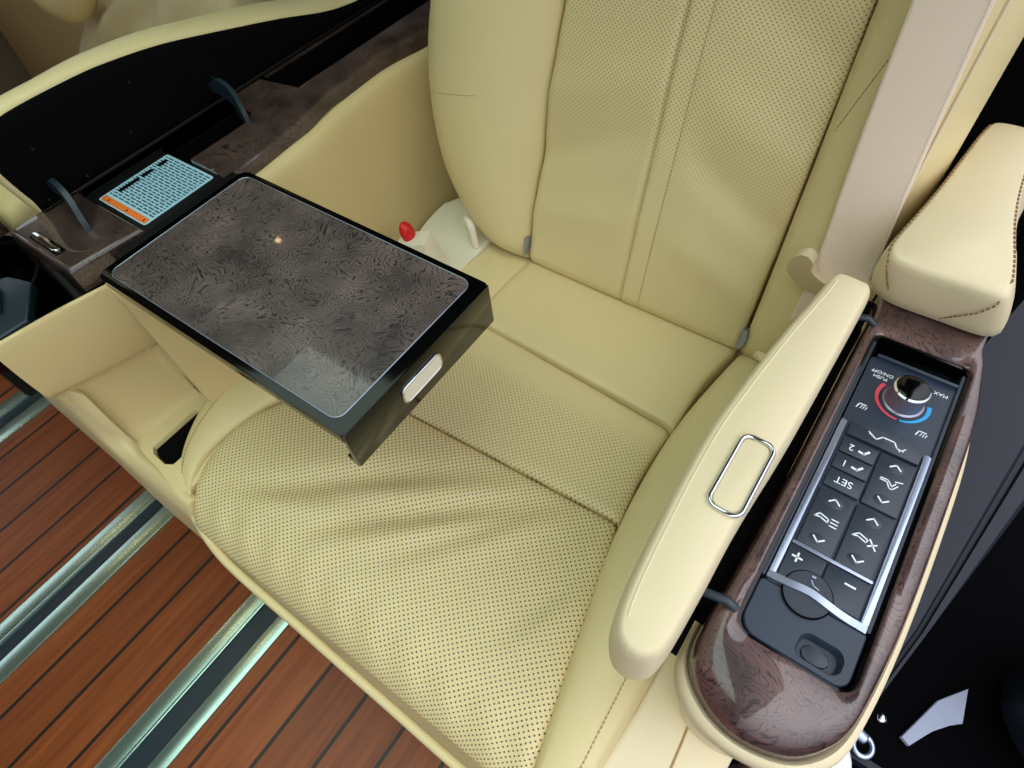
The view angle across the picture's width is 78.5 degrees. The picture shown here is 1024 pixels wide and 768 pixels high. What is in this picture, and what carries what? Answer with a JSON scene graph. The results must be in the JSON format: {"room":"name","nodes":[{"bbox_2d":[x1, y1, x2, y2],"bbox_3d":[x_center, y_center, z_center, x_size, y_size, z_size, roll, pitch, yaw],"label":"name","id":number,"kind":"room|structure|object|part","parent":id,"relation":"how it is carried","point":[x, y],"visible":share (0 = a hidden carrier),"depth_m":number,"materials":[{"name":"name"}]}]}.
{"room":"luxury van interior","nodes":[
{"label":"luxury van interior","id":0,"kind":"room"},
{"bbox_2d":[0,30,31,94],"bbox_3d":[-1.669,-1.065,1.301,0.040,1.450,3.900,28,62,22],"label":"wall","id":1,"kind":"structure","parent":0,"point":[13,73],"depth_m":1.84,"materials":[{"name":"brown"}]},
{"bbox_2d":[0,375,448,767],"bbox_3d":[-0.604,-0.097,1.431,2.440,0.030,3.900,28,62,22],"label":"floor","id":2,"kind":"structure","parent":0,"point":[81,691],"depth_m":1.03,"materials":[{"name":"brown wood"}]},
{"bbox_2d":[0,184,38,237],"bbox_3d":[-0.557,-0.247,1.066,0.186,0.490,0.680,28,62,22],"label":"console","id":3,"kind":"object","parent":2,"relation":"on","point":[14,212],"visible":0.05,"depth_m":0.79,"materials":[{"name":"beige leather"}]},
{"bbox_2d":[0,390,51,444],"bbox_3d":[-0.994,-0.017,1.384,0.094,0.008,3.100,28,62,22],"label":"rail","id":4,"kind":"object","parent":2,"relation":"on","point":[18,410],"visible":0.02,"depth_m":1.33,"materials":[{"name":"silver metal"}]},
{"bbox_2d":[0,490,174,684],"bbox_3d":[-0.627,0.179,1.213,0.091,0.008,3.100,28,62,22],"label":"rail","id":5,"kind":"object","parent":2,"relation":"on","point":[49,607],"visible":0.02,"depth_m":1.10,"materials":[{"name":"silver metal"}]},
{"bbox_2d":[0,0,271,77],"bbox_3d":[-1.051,-0.662,1.326,1.260,0.836,0.714,28,62,22],"label":"seat","id":6,"kind":"object","parent":2,"relation":"on","point":[43,34],"visible":0.17,"depth_m":1.20,"materials":[{"name":"leather"}]},
{"bbox_3d":[-1.026,-0.900,1.527,0.940,0.781,0.178,28,62,22],"label":"backrest panel","id":7,"kind":"part","parent":6,"relation":"part of","materials":[{"name":"beige leather"}]},
{"bbox_3d":[-0.836,-0.726,1.153,0.203,0.102,0.068,19,58,17],"label":"seat handle","id":8,"kind":"part","parent":6,"relation":"part of","materials":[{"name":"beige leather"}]},
{"bbox_2d":[95,593,288,767],"bbox_3d":[-0.360,0.322,1.088,0.091,0.008,3.100,28,62,22],"label":"rail","id":9,"kind":"object","parent":2,"relation":"on","point":[157,738],"visible":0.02,"depth_m":0.98,"materials":[{"name":"silver metal"}]},
{"bbox_2d":[0,0,458,557],"bbox_3d":[-0.358,-0.234,0.999,0.492,0.675,0.820,28,62,22],"label":"console","id":10,"kind":"object","parent":2,"relation":"on","point":[328,103],"visible":0.62,"depth_m":0.76,"materials":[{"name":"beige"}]},
{"bbox_2d":[0,235,83,372],"bbox_3d":[-0.589,-0.087,0.726,0.274,0.103,0.158,28,62,22],"label":"cup holder","id":11,"kind":"object","parent":10,"relation":"on","point":[28,294],"visible":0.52,"depth_m":0.72,"materials":[{"name":"black plastic"}]},
{"bbox_3d":[-0.567,-0.084,0.698,0.077,0.013,0.113,-34,59,-18],"label":"holder plate","id":12,"kind":"part","parent":11,"relation":"part of","materials":[{"name":"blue plastic"}]},
{"bbox_3d":[-0.502,-0.121,0.701,0.144,0.036,0.018,34,64,25],"label":"holder arm","id":13,"kind":"part","parent":11,"relation":"part of","materials":[{"name":"black plastic"}]},
{"bbox_3d":[-0.469,-0.157,0.685,0.133,0.030,0.082,28,62,22],"label":"burl trim","id":14,"kind":"part","parent":10,"relation":"part of","materials":[{"name":"brown wood"}]},
{"bbox_3d":[-0.397,-0.210,0.722,0.160,0.024,0.106,28,62,22],"label":"plate","id":15,"kind":"part","parent":10,"relation":"part of","materials":[{"name":"black plastic"}]},
{"bbox_3d":[-0.386,-0.471,0.822,0.122,0.109,0.680,28,62,22],"label":"console lid","id":16,"kind":"part","parent":10,"relation":"part of","materials":[{"name":"black plastic"}]},
{"bbox_2d":[100,172,493,466],"bbox_3d":[-0.212,-0.083,0.613,0.343,0.053,0.192,28,62,22],"label":"folding table","id":17,"kind":"object","parent":10,"relation":"attached to","point":[348,325],"visible":1,"depth_m":0.57,"materials":[{"name":"black"}]},
{"bbox_3d":[-0.229,-0.431,0.858,0.126,0.030,0.512,28,62,22],"label":"burl trim","id":18,"kind":"part","parent":10,"relation":"part of","materials":[{"name":"brown wood"}]},
{"bbox_2d":[181,0,1023,767],"bbox_3d":[0.072,-0.194,0.657,0.752,1.066,0.977,28,62,22],"label":"seat","id":19,"kind":"object","parent":2,"relation":"on","point":[637,184],"visible":0.84,"depth_m":0.71,"materials":[{"name":"leather"}]},
{"bbox_2d":[194,403,616,767],"bbox_3d":[-0.124,0.176,0.729,0.525,0.109,0.268,28,62,22],"label":"cushion","id":20,"kind":"object","parent":19,"relation":"on","point":[462,581],"depth_m":0.66,"materials":[{"name":"leather"}]},
{"bbox_2d":[398,221,447,264],"bbox_3d":[-0.130,-0.191,0.904,0.062,0.095,0.033,11,56,12],"label":"seat belt buckle","id":21,"kind":"object","parent":19,"relation":"on","point":[424,242],"visible":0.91,"depth_m":0.88,"materials":[{"name":"beige plastic"}]},
{"bbox_2d":[409,328,668,530],"bbox_3d":[0.028,0.052,0.801,0.322,0.074,0.173,28,62,22],"label":"cushion","id":22,"kind":"object","parent":19,"relation":"on","point":[589,444],"depth_m":0.76,"materials":[{"name":"leather"}]},
{"bbox_2d":[488,260,740,436],"bbox_3d":[0.122,-0.051,0.871,0.332,0.081,0.168,28,62,22],"label":"cushion","id":23,"kind":"object","parent":19,"relation":"on","point":[668,372],"depth_m":0.82,"materials":[{"name":"beige leather"}]},
{"bbox_3d":[0.238,0.309,0.738,0.104,0.289,0.504,28,62,22],"label":"panel","id":24,"kind":"part","parent":19,"relation":"part of","materials":[{"name":"leather"}]},
{"bbox_3d":[0.216,-0.429,0.636,0.326,0.780,0.311,28,62,22],"label":"backrest panel","id":25,"kind":"part","parent":19,"relation":"part of","materials":[{"name":"leather"}]},
{"bbox_2d":[608,123,1023,767],"bbox_3d":[0.331,0.118,0.714,0.195,0.555,0.667,28,62,22],"label":"console","id":26,"kind":"object","parent":19,"relation":"attached to","point":[801,536],"visible":1,"depth_m":0.47,"materials":[{"name":"beige leather"}]},
{"bbox_3d":[0.179,0.054,0.486,0.059,0.078,0.376,28,62,22],"label":"armrest lid","id":27,"kind":"part","parent":26,"relation":"part of","materials":[{"name":"leather"}]},
{"bbox_3d":[0.159,0.063,0.433,0.019,0.002,0.060,28,62,22],"label":"latch pull","id":28,"kind":"part","parent":26,"relation":"part of","materials":[{"name":"leather"}]},
{"bbox_3d":[0.308,0.211,0.705,0.130,0.466,0.490,28,62,22],"label":"armrest","id":29,"kind":"part","parent":26,"relation":"part of","materials":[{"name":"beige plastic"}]},
{"bbox_3d":[0.287,0.073,0.505,0.117,0.033,0.462,28,62,22],"label":"burl trim","id":30,"kind":"part","parent":26,"relation":"part of","materials":[{"name":"brown wood"}]},
{"bbox_3d":[0.258,0.099,0.475,0.070,0.007,0.161,28,62,22],"label":"silver frame","id":31,"kind":"part","parent":26,"relation":"part of","materials":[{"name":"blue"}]},
{"bbox_3d":[0.282,0.076,0.499,0.070,0.010,0.240,28,62,22],"label":"control plate","id":32,"kind":"part","parent":26,"relation":"part of","materials":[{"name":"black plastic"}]},
{"bbox_3d":[0.331,0.010,0.524,0.033,0.018,0.033,28,62,22],"label":"temperature knob","id":33,"kind":"part","parent":26,"relation":"part of","materials":[{"name":"grey metal"}]},
{"bbox_2d":[787,0,995,319],"bbox_3d":[0.349,-0.274,0.508,0.094,0.561,0.155,28,62,22],"label":"belt","id":34,"kind":"object","parent":19,"relation":"hanging from","point":[936,41],"visible":0.87,"depth_m":0.56,"materials":[{"name":"beige fabric"}]},
{"bbox_2d":[849,37,1023,353],"bbox_3d":[1.056,-0.891,0.928,0.200,1.430,1.340,28,62,22],"label":"wall","id":35,"kind":"structure","parent":0,"point":[1005,104],"depth_m":0.81,"materials":[{"name":"black"}]},
{"bbox_2d":[880,300,1023,695],"bbox_3d":[0.905,0.135,1.146,0.432,0.352,1.338,28,62,22],"label":"car door panel","id":36,"kind":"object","parent":35,"relation":"attached to","point":[990,494],"depth_m":0.94,"materials":[{"name":"black plastic"}]},
{"label":"outside","id":37,"kind":"structure","parent":0,"visible":0},
{"bbox_2d":[728,506,1023,767],"bbox_3d":[0.793,1.179,0.815,6.300,0.020,8.000,28,62,22],"label":"ground","id":38,"kind":"structure","parent":37,"point":[974,644],"depth_m":1.23,"materials":[{"name":"black"}]},
{"bbox_2d":[728,751,851,767],"bbox_3d":[0.272,0.634,0.842,0.070,0.640,0.335,28,62,22],"label":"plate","id":39,"kind":"object","parent":38,"relation":"on","point":[846,762],"visible":0.08,"depth_m":0.63,"materials":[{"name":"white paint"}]},
{"bbox_2d":[850,713,886,767],"bbox_3d":[0.644,0.645,1.161,0.110,0.054,0.100,28,62,22],"label":"ring","id":40,"kind":"object","parent":38,"relation":"on","point":[858,759],"visible":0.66,"depth_m":1.13,"materials":[{"name":"silver metal"}]},
{"bbox_3d":[0.632,0.632,1.153,0.028,0.025,0.054,-19,55,-8],"label":"arm","id":41,"kind":"part","parent":40,"relation":"part of","materials":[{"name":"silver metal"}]},
{"bbox_2d":[899,689,967,745],"bbox_3d":[0.802,0.629,1.183,0.170,0.012,0.047,-17,55,-7],"label":"scrap","id":42,"kind":"object","parent":38,"relation":"on","point":[947,711],"visible":1,"depth_m":1.18,"materials":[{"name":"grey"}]},
{"bbox_2d":[1001,660,1023,757],"bbox_3d":[1.019,0.590,1.086,0.278,0.188,0.278,28,62,22],"label":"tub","id":43,"kind":"object","parent":38,"relation":"on","point":[1012,693],"visible":1,"depth_m":1.12,"materials":[{"name":"black"}]}
]}

